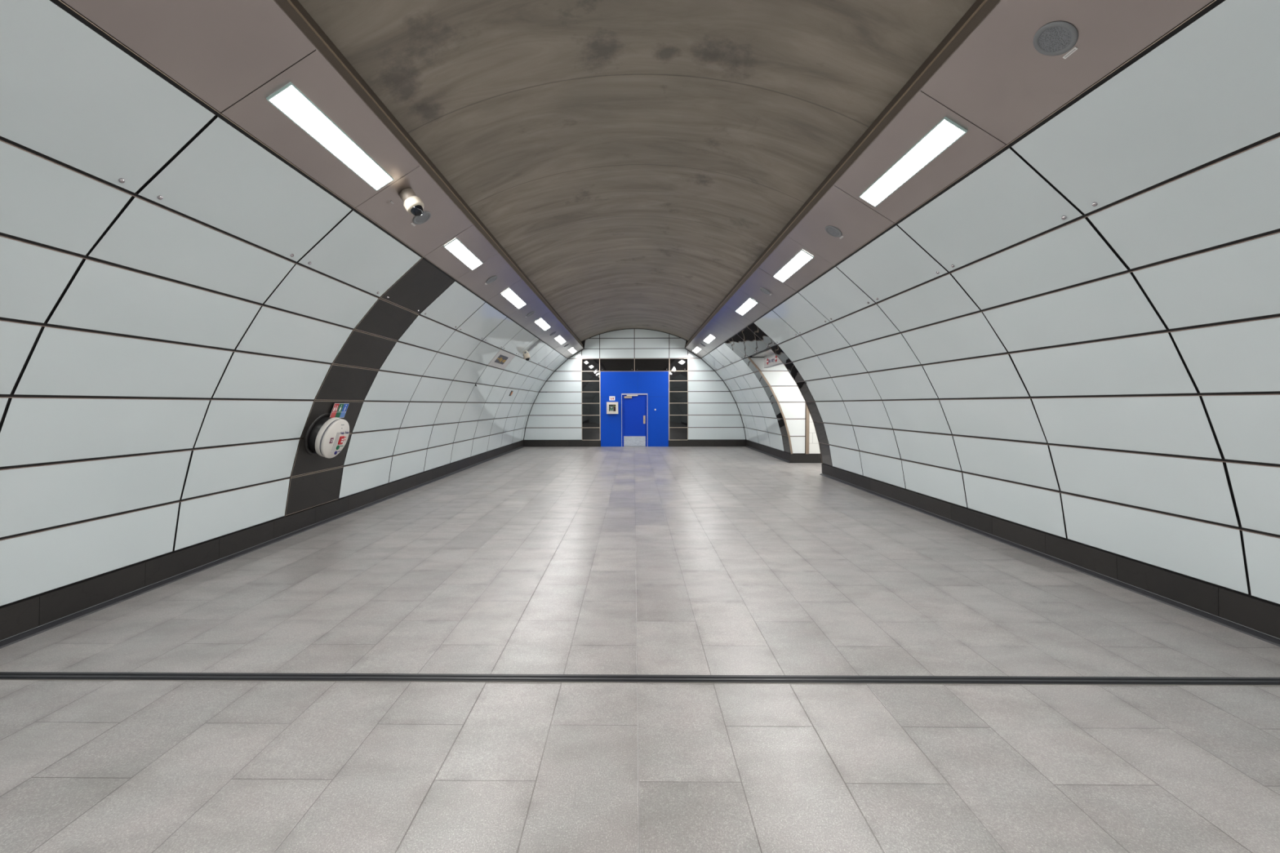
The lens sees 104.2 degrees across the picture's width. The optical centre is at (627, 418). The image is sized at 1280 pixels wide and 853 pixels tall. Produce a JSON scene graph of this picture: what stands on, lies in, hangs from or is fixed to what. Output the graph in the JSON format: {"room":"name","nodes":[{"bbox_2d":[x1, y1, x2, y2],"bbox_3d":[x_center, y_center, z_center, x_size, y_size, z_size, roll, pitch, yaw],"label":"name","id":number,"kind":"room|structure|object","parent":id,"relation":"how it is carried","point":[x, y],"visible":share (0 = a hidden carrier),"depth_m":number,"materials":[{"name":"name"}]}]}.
{"room":"subway station passageway","nodes":[
{"label":"subway station passageway","id":0,"kind":"room"},
{"bbox_2d":[0,0,567,607],"bbox_3d":[-3.467,-0.518,10.198,1.875,3.330,19.930,0,2,1],"label":"wall","id":1,"kind":"structure","parent":0,"point":[181,303],"depth_m":4.04,"materials":[{"name":"white"}]},
{"bbox_2d":[0,440,524,648],"bbox_3d":[-4.390,1.383,6.661,0.110,0.262,27.130,0,2,1],"label":"baseboard","id":2,"kind":"structure","parent":1,"relation":"attached to","point":[23,620],"depth_m":4.87,"materials":[{"name":"black"}]},
{"bbox_2d":[56,0,583,358],"bbox_3d":[-2.271,-2.421,6.528,0.672,0.738,27.130,0,2,1],"label":"ceiling light panel","id":3,"kind":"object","parent":1,"relation":"attached to","point":[230,55],"depth_m":3.47,"materials":[{"name":"brown"}]},
{"bbox_2d":[303,413,349,458],"bbox_3d":[-4.066,0.220,6.737,0.430,0.629,0.601,0,2,2],"label":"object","id":4,"kind":"object","parent":1,"relation":"attached to","point":[326,436],"visible":1,"depth_m":6.58,"materials":[{"name":"grey plastic"}]},
{"bbox_2d":[266,81,393,191],"bbox_3d":[-2.277,-2.170,3.959,0.175,0.117,1.390,0,2,1],"label":"ceiling light","id":5,"kind":"object","parent":1,"relation":"attached to","point":[289,100],"visible":1,"depth_m":3.78,"materials":[{"name":"white plastic"}]},
{"bbox_2d":[329,403,349,417],"bbox_3d":[-4.006,-0.115,6.924,0.081,0.202,0.340,0,2,1],"label":"information sign","id":6,"kind":"object","parent":1,"relation":"attached to","point":[339,411],"visible":0.98,"depth_m":6.92,"materials":[{"name":"multicoloured plastic"}]},
{"bbox_2d":[399,187,423,216],"bbox_3d":[-2.148,-2.153,4.954,0.231,0.267,0.182,0,2,4],"label":"dome camera","id":7,"kind":"object","parent":1,"relation":"attached to","point":[413,204],"visible":1,"depth_m":4.90,"materials":[{"name":"white plastic"}]},
{"bbox_2d":[413,211,431,224],"bbox_3d":[-2.267,-2.215,5.488,0.182,0.116,0.213,0,2,5],"label":"ceiling speaker","id":8,"kind":"object","parent":1,"relation":"attached to","point":[425,215],"visible":0.88,"depth_m":5.49,"materials":[{"name":"grey"}]},
{"bbox_2d":[415,213,428,222],"bbox_3d":[-2.265,-2.213,5.488,0.156,0.001,0.156,-32,1,1],"label":"grille","id":9,"kind":"object","parent":8,"relation":"attached to","point":[423,217],"depth_m":5.49,"materials":[{"name":"grey metal"}]},
{"bbox_2d":[443,237,483,270],"bbox_3d":[-2.241,-2.252,6.857,0.175,0.117,1.098,0,2,1],"label":"ceiling light","id":10,"kind":"object","parent":1,"relation":"attached to","point":[455,246],"visible":1,"depth_m":6.79,"materials":[{"name":"white plastic"}]},
{"bbox_2d":[486,275,497,283],"bbox_3d":[-2.233,-2.291,8.197,0.182,0.116,0.213,0,2,5],"label":"ceiling speaker","id":11,"kind":"object","parent":1,"relation":"attached to","point":[493,278],"visible":1,"depth_m":8.19},
{"bbox_2d":[488,276,496,282],"bbox_3d":[-2.232,-2.289,8.197,0.156,0.001,0.156,-32,1,1],"label":"grille","id":12,"kind":"object","parent":11,"relation":"attached to","point":[492,279],"depth_m":8.20,"materials":[{"name":"grey metal"}]},
{"bbox_2d":[488,349,515,369],"bbox_3d":[-3.227,-1.518,12.828,0.328,0.383,1.510,0,2,1],"label":"sign","id":13,"kind":"object","parent":1,"relation":"attached to","point":[501,360],"visible":1,"depth_m":12.73,"materials":[{"name":"grey"}]},
{"bbox_2d":[500,288,526,309],"bbox_3d":[-2.206,-2.332,9.706,0.175,0.117,1.390,0,2,1],"label":"ceiling light","id":14,"kind":"object","parent":1,"relation":"attached to","point":[508,294],"visible":1,"depth_m":9.64,"materials":[{"name":"white plastic"}]},
{"bbox_2d":[522,350,530,360],"bbox_3d":[-2.844,-1.776,13.944,0.208,0.292,0.268,0,2,11],"label":"dome camera","id":15,"kind":"object","parent":1,"relation":"attached to","point":[526,354],"visible":1,"depth_m":13.91,"materials":[{"name":"beige plastic"}]},
{"bbox_2d":[526,311,534,316],"bbox_3d":[-2.195,-2.378,11.275,0.182,0.116,0.213,0,2,5],"label":"ceiling speaker","id":16,"kind":"object","parent":1,"relation":"attached to","point":[532,312],"visible":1,"depth_m":11.26},
{"bbox_2d":[527,339,541,351],"bbox_3d":[-2.647,-2.075,14.101,0.374,0.346,0.110,0,2,1],"label":"cable trunking","id":17,"kind":"object","parent":1,"relation":"attached to","point":[538,341],"visible":1,"depth_m":14.05,"materials":[{"name":"grey plastic"}]},
{"bbox_2d":[534,317,551,330],"bbox_3d":[-2.168,-2.418,12.765,0.175,0.117,1.390,0,2,1],"label":"ceiling light","id":18,"kind":"object","parent":1,"relation":"attached to","point":[540,322],"visible":1,"depth_m":12.73,"materials":[{"name":"white plastic"}]},
{"bbox_2d":[555,335,565,344],"bbox_3d":[-2.130,-2.505,15.833,0.175,0.117,1.390,0,2,1],"label":"ceiling light","id":19,"kind":"object","parent":1,"relation":"attached to","point":[559,339],"visible":1,"depth_m":15.78,"materials":[{"name":"white plastic"}]},
{"bbox_2d":[568,346,577,354],"bbox_3d":[-2.092,-2.591,18.912,0.175,0.117,1.390,0,2,1],"label":"ceiling light","id":20,"kind":"object","parent":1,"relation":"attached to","point":[572,350],"visible":1,"depth_m":18.89,"materials":[{"name":"white plastic"}]},
{"bbox_2d":[568,347,576,353],"bbox_3d":[-2.095,-2.596,18.912,0.178,0.003,1.372,-32,1,1],"label":"diffuser","id":21,"kind":"object","parent":20,"relation":"attached to","point":[572,350],"depth_m":18.90,"materials":[{"name":"white plastic"}]},
{"bbox_2d":[523,328,746,446],"bbox_3d":[0.273,-1.354,20.190,9.450,4.950,0.216,0,2,1],"label":"wall","id":22,"kind":"structure","parent":0,"point":[691,401],"depth_m":20.10,"materials":[{"name":"white"}]},
{"bbox_2d":[608,395,614,400],"bbox_3d":[-0.622,-0.830,20.116,0.226,0.170,0.008,0,2,1],"label":"sign","id":23,"kind":"object","parent":22,"relation":"attached to","point":[611,397],"visible":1,"depth_m":20.11,"materials":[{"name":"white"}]},
{"bbox_2d":[606,401,617,413],"bbox_3d":[-0.610,-0.440,20.039,0.460,0.478,0.184,0,2,1],"label":"control panel","id":24,"kind":"object","parent":22,"relation":"attached to","point":[611,406],"visible":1,"depth_m":19.96,"materials":[{"name":"beige plastic"}]},
{"bbox_2d":[621,393,647,446],"bbox_3d":[0.283,0.050,20.139,1.055,2.145,0.116,0,2,1],"label":"door","id":25,"kind":"structure","parent":22,"relation":"in","point":[633,406],"depth_m":20.15,"materials":[{"name":"blue metal"}]},
{"bbox_2d":[523,440,746,446],"bbox_3d":[0.282,0.997,20.155,9.000,0.252,0.042,0,2,1],"label":"baseboard","id":26,"kind":"structure","parent":22,"relation":"attached to","point":[671,442],"depth_m":20.11,"materials":[{"name":"black"}]},
{"bbox_2d":[297,0,976,341],"bbox_3d":[0.124,-2.964,6.493,5.459,0.980,27.150,0,2,1],"label":"ceiling","id":27,"kind":"structure","parent":0,"point":[634,159],"depth_m":4.91,"materials":[{"name":"concrete"}]},
{"bbox_2d":[0,446,1279,852],"bbox_3d":[2.800,1.558,6.628,15.170,0.120,27.230,0,2,1],"label":"floor","id":28,"kind":"structure","parent":0,"point":[526,560],"depth_m":2.85,"materials":[{"name":"tile"}]},
{"bbox_2d":[0,671,1279,685],"bbox_3d":[0.071,1.609,3.069,9.060,0.030,0.085,0,2,1],"label":"floor strip","id":29,"kind":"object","parent":28,"relation":"on","point":[237,677],"depth_m":3.06,"materials":[{"name":"black metal"}]},
{"bbox_2d":[751,348,773,356],"bbox_3d":[6.959,-1.820,13.084,6.800,0.150,2.390,0,2,1],"label":"ceiling","id":30,"kind":"structure","parent":0,"point":[768,352],"depth_m":13.47,"materials":[{"name":"white ceramic"}]},
{"bbox_2d":[764,353,782,368],"bbox_3d":[3.935,-1.595,13.378,0.116,0.343,1.670,0,2,1],"label":"overhead sign","id":31,"kind":"object","parent":30,"relation":"hanging from","point":[772,360],"visible":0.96,"depth_m":13.43,"materials":[{"name":"grey"}]},
{"bbox_2d":[749,355,820,453],"bbox_3d":[6.925,-0.382,14.412,6.908,3.300,0.218,0,2,1],"label":"wall","id":32,"kind":"structure","parent":0,"point":[803,437],"depth_m":14.36,"materials":[{"name":"white"}]},
{"bbox_2d":[789,453,822,462],"bbox_3d":[7.532,1.141,14.367,5.698,0.256,0.042,0,2,1],"label":"baseboard","id":33,"kind":"structure","parent":32,"relation":"attached to","point":[793,458],"depth_m":14.38,"materials":[{"name":"black"}]},
{"bbox_2d":[701,0,1279,605],"bbox_3d":[3.777,-0.530,10.108,1.874,3.335,19.930,0,2,1],"label":"wall","id":34,"kind":"structure","parent":0,"point":[1076,339],"depth_m":4.06,"materials":[{"name":"white"}]},
{"bbox_2d":[692,346,701,353],"bbox_3d":[2.609,-2.599,18.784,0.175,0.117,1.390,0,2,1],"label":"ceiling light","id":35,"kind":"object","parent":34,"relation":"attached to","point":[696,349],"visible":1,"depth_m":18.75,"materials":[{"name":"white plastic"}]},
{"bbox_2d":[703,334,715,343],"bbox_3d":[2.571,-2.512,15.695,0.175,0.117,1.390,0,2,1],"label":"ceiling light","id":36,"kind":"object","parent":34,"relation":"attached to","point":[708,339],"visible":1,"depth_m":15.69,"materials":[{"name":"white plastic"}]},
{"bbox_2d":[735,297,758,315],"bbox_3d":[2.508,-2.367,10.547,0.175,0.117,1.390,0,2,1],"label":"ceiling light","id":37,"kind":"object","parent":34,"relation":"attached to","point":[749,303],"visible":1,"depth_m":10.48,"materials":[{"name":"white plastic"}]},
{"bbox_2d":[760,287,770,294],"bbox_3d":[2.498,-2.326,9.048,0.182,0.116,0.213,0,2,-4],"label":"ceiling speaker","id":38,"kind":"object","parent":34,"relation":"attached to","point":[763,290],"visible":1,"depth_m":9.04},
{"bbox_2d":[773,248,813,282],"bbox_3d":[2.470,-2.281,7.499,0.175,0.117,1.390,0,2,1],"label":"ceiling light","id":39,"kind":"object","parent":34,"relation":"attached to","point":[802,257],"visible":1,"depth_m":7.41,"materials":[{"name":"white plastic"}]},
{"bbox_2d":[825,225,841,237],"bbox_3d":[2.459,-2.239,5.949,0.182,0.116,0.213,0,2,-4],"label":"ceiling speaker","id":40,"kind":"object","parent":34,"relation":"attached to","point":[831,230],"visible":1,"depth_m":5.94},
{"bbox_2d":[826,227,839,235],"bbox_3d":[2.458,-2.237,5.949,0.156,0.001,0.156,32,2,0],"label":"grille","id":41,"kind":"object","parent":40,"relation":"attached to","point":[833,231],"depth_m":5.95,"materials":[{"name":"grey metal"}]},
{"bbox_2d":[859,116,967,207],"bbox_3d":[2.431,-2.192,4.370,0.175,0.117,1.390,0,2,1],"label":"ceiling light","id":42,"kind":"object","parent":34,"relation":"attached to","point":[945,132],"visible":1,"depth_m":4.21,"materials":[{"name":"white plastic"}]},
{"bbox_2d":[684,0,1218,358],"bbox_3d":[2.483,-2.430,6.469,0.672,0.738,27.130,0,2,1],"label":"ceiling light panel","id":43,"kind":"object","parent":34,"relation":"attached to","point":[987,76],"depth_m":3.53,"materials":[{"name":"brown"}]},
{"bbox_2d":[745,440,1279,646],"bbox_3d":[4.619,1.364,6.550,0.110,0.262,27.130,0,2,1],"label":"baseboard","id":44,"kind":"structure","parent":34,"relation":"attached to","point":[1251,616],"depth_m":4.78,"materials":[{"name":"black"}]},
{"bbox_2d":[1032,21,1078,56],"bbox_3d":[2.421,-2.151,2.821,0.182,0.116,0.213,0,2,-4],"label":"ceiling speaker","id":45,"kind":"object","parent":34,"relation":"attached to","point":[1056,37],"visible":1,"depth_m":2.81},
{"bbox_2d":[1038,26,1071,51],"bbox_3d":[2.419,-2.149,2.821,0.156,0.001,0.156,32,2,0],"label":"grille","id":46,"kind":"object","parent":45,"relation":"attached to","point":[1055,38],"depth_m":2.82,"materials":[{"name":"grey metal"}]},
{"bbox_2d":[1062,46,1078,58],"bbox_3d":[2.525,-2.087,2.841,0.016,0.011,0.084,0,2,1],"label":"label tag","id":47,"kind":"object","parent":34,"relation":"attached to","point":[1075,48],"visible":1,"depth_m":2.84,"materials":[{"name":"white plastic"}]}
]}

